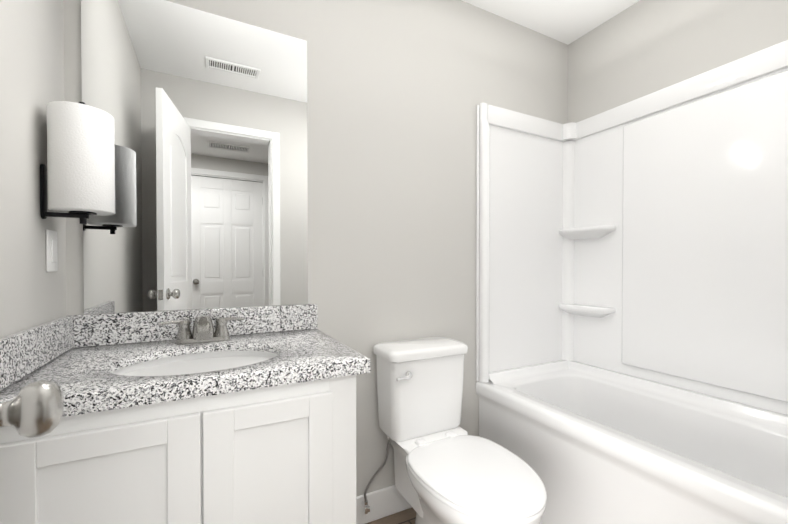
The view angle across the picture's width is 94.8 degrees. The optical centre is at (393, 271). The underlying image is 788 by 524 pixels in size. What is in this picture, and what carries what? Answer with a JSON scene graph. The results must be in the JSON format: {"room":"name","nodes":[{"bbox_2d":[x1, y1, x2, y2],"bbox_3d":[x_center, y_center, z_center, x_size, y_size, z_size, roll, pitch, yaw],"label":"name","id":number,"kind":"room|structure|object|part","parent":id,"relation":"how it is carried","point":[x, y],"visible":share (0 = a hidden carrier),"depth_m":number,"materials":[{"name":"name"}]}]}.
{"room":"bathroom","nodes":[
{"label":"bathroom","id":0,"kind":"room"},
{"bbox_2d":[0,0,65,337],"bbox_3d":[-0.745,-0.112,0.443,0.120,2.500,1.520,0,1,-27],"label":"wall","id":1,"kind":"structure","parent":0,"point":[32,292],"depth_m":0.91,"materials":[{"name":"grey paint"}]},
{"bbox_2d":[46,229,57,271],"bbox_3d":[-0.975,-0.058,1.036,0.010,0.118,0.072,0,1,-27],"label":"light switch","id":2,"kind":"object","parent":1,"relation":"attached to","point":[51,253],"visible":0.98,"depth_m":1.02,"materials":[{"name":"white plastic"}]},
{"bbox_2d":[40,101,114,223],"bbox_3d":[-0.882,-0.305,1.016,0.158,0.341,0.144,0,1,-27],"label":"wall lamp","id":3,"kind":"object","parent":1,"relation":"attached to","point":[77,176],"visible":1,"depth_m":0.97,"materials":[{"name":"white metal"}]},
{"bbox_3d":[-0.875,-0.305,1.019,0.020,0.341,0.020,0,1,-27],"label":"rod","id":4,"kind":"part","parent":3,"relation":"part of","materials":[{"name":"black metal"}]},
{"bbox_2d":[63,0,567,496],"bbox_3d":[-0.014,-0.126,1.735,2.600,2.500,0.128,0,1,-27],"label":"wall","id":5,"kind":"structure","parent":0,"point":[399,92],"depth_m":1.49,"materials":[{"name":"grey paint"}]},
{"bbox_3d":[-0.676,-0.402,1.324,0.720,1.075,0.007,0,1,-27],"label":"mirror","id":6,"kind":"part","parent":5,"relation":"part of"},
{"bbox_2d":[73,304,317,347],"bbox_3d":[-0.666,0.187,1.327,0.780,0.102,0.020,0,1,-27],"label":"backsplash","id":7,"kind":"structure","parent":5,"relation":"attached to","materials":[{"name":"stone"}]},
{"bbox_2d":[356,485,411,523],"bbox_3d":[0.057,1.059,1.715,0.836,0.130,0.014,0,1,-27],"label":"baseboard","id":8,"kind":"structure","parent":5,"relation":"attached to","point":[386,501],"depth_m":1.65,"materials":[{"name":"white paint"}]},
{"bbox_2d":[366,508,415,523],"bbox_3d":[0.043,1.169,0.019,4.080,0.050,3.260,0,1,-27],"label":"floor","id":9,"kind":"structure","parent":0,"point":[407,516],"depth_m":1.65,"materials":[{"name":"wood"}]},
{"bbox_2d":[0,304,369,523],"bbox_3d":[-0.549,0.635,1.083,0.800,0.992,0.572,0,1,-27],"label":"bathroom vanity","id":10,"kind":"object","parent":9,"relation":"on","point":[241,415],"visible":1,"depth_m":0.87,"materials":[{"name":"white paint"}]},
{"bbox_3d":[-0.592,0.666,0.751,0.340,0.687,0.019,0,1,-27],"label":"door","id":11,"kind":"part","parent":10,"relation":"part of","materials":[{"name":"white paint"}]},
{"bbox_2d":[0,329,369,416],"bbox_3d":[-0.551,0.261,1.081,0.800,0.040,0.566,0,1,-27],"label":"countertop","id":12,"kind":"structure","parent":10,"relation":"on","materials":[{"name":"stone"}]},
{"bbox_2d":[158,315,244,344],"bbox_3d":[-0.633,0.194,1.204,0.257,0.090,0.130,0,1,-27],"label":"faucet","id":13,"kind":"object","parent":12,"relation":"on","point":[203,333],"depth_m":1.20,"materials":[{"name":"silver metal"}]},
{"bbox_3d":[-0.301,0.665,0.900,0.304,0.687,0.019,0,1,-27],"label":"door","id":14,"kind":"part","parent":10,"relation":"part of","materials":[{"name":"white paint"}]},
{"bbox_2d":[361,337,546,523],"bbox_3d":[0.211,0.725,1.371,0.461,0.806,0.744,0,1,-27],"label":"toilet","id":15,"kind":"object","parent":9,"relation":"on","point":[448,469],"visible":0.98,"depth_m":1.45,"materials":[{"name":"white ceramic"}]},
{"bbox_3d":[-0.116,1.026,1.562,0.026,0.024,0.009,0,1,-27],"label":"valve handle","id":16,"kind":"part","parent":15,"relation":"part of","materials":[{"name":"silver metal"}]},
{"bbox_3d":[0.038,0.425,1.449,0.058,0.017,0.013,0,1,-27],"label":"flush lever","id":17,"kind":"part","parent":15,"relation":"part of","materials":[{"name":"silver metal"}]},
{"bbox_3d":[0.118,0.530,1.616,0.370,0.330,0.197,0,1,-27],"label":"tank","id":18,"kind":"part","parent":15,"relation":"part of","materials":[{"name":"white ceramic"}]},
{"bbox_3d":[0.265,0.931,1.334,0.384,0.395,0.600,0,1,-27],"label":"bowl","id":19,"kind":"part","parent":15,"relation":"part of","materials":[{"name":"white ceramic"}]},
{"bbox_3d":[0.294,0.722,1.276,0.396,0.020,0.495,0,1,-27],"label":"seat","id":20,"kind":"part","parent":15,"relation":"part of","materials":[{"name":"white plastic"}]},
{"bbox_2d":[476,40,787,523],"bbox_3d":[1.091,0.130,1.388,0.710,1.995,1.516,0,1,-27],"label":"bathtub","id":21,"kind":"object","parent":9,"relation":"on","point":[631,312],"visible":0.98,"depth_m":1.66,"materials":[{"name":"white plastic"}]},
{"bbox_2d":[559,225,615,239],"bbox_3d":[1.082,-0.218,2.048,0.088,0.060,0.295,0,1,-27],"label":"shelf","id":22,"kind":"object","parent":21,"relation":"attached to","point":[583,232],"depth_m":2.02,"materials":[{"name":"white plastic"}]},
{"bbox_2d":[559,304,615,317],"bbox_3d":[1.082,0.225,2.053,0.088,0.060,0.295,0,1,-27],"label":"shelf","id":23,"kind":"object","parent":21,"relation":"attached to","point":[565,310],"depth_m":2.03,"materials":[{"name":"white plastic"}]},
{"bbox_2d":[476,370,787,523],"bbox_3d":[1.091,0.855,1.397,0.708,0.545,1.516,0,1,-27],"label":"basin","id":24,"kind":"object","parent":21,"relation":"in","point":[604,449],"depth_m":1.43,"materials":[{"name":"white plastic"}]},
{"bbox_2d":[462,0,639,44],"bbox_3d":[0.358,-1.418,0.994,2.600,0.100,1.760,0,1,-27],"label":"ceiling","id":25,"kind":"structure","parent":0,"point":[567,22],"depth_m":1.94,"materials":[{"name":"white paint"}]},
{"bbox_2d":[568,0,787,122],"bbox_3d":[1.489,-0.124,1.522,0.120,2.500,1.640,0,1,-27],"label":"wall","id":26,"kind":"structure","parent":0,"point":[640,49],"depth_m":1.76,"materials":[{"name":"grey paint"}]},
{"bbox_3d":[-0.094,0.065,-0.142,0.018,2.160,0.120,0,1,-27],"label":"door frame","id":27,"kind":"structure","parent":0,"visible":0},
{"bbox_3d":[-0.286,0.065,0.167,0.035,2.130,0.605,-1,1,-38],"label":"bathroom door","id":28,"kind":"structure","parent":27,"relation":"attached to","visible":0},
{"bbox_2d":[0,380,63,437],"bbox_3d":[-0.434,0.149,0.357,0.161,0.066,0.066,-1,1,-38],"label":"door knob","id":29,"kind":"object","parent":28,"relation":"attached to","point":[33,409],"depth_m":0.38,"materials":[{"name":"silver metal"}]}
]}

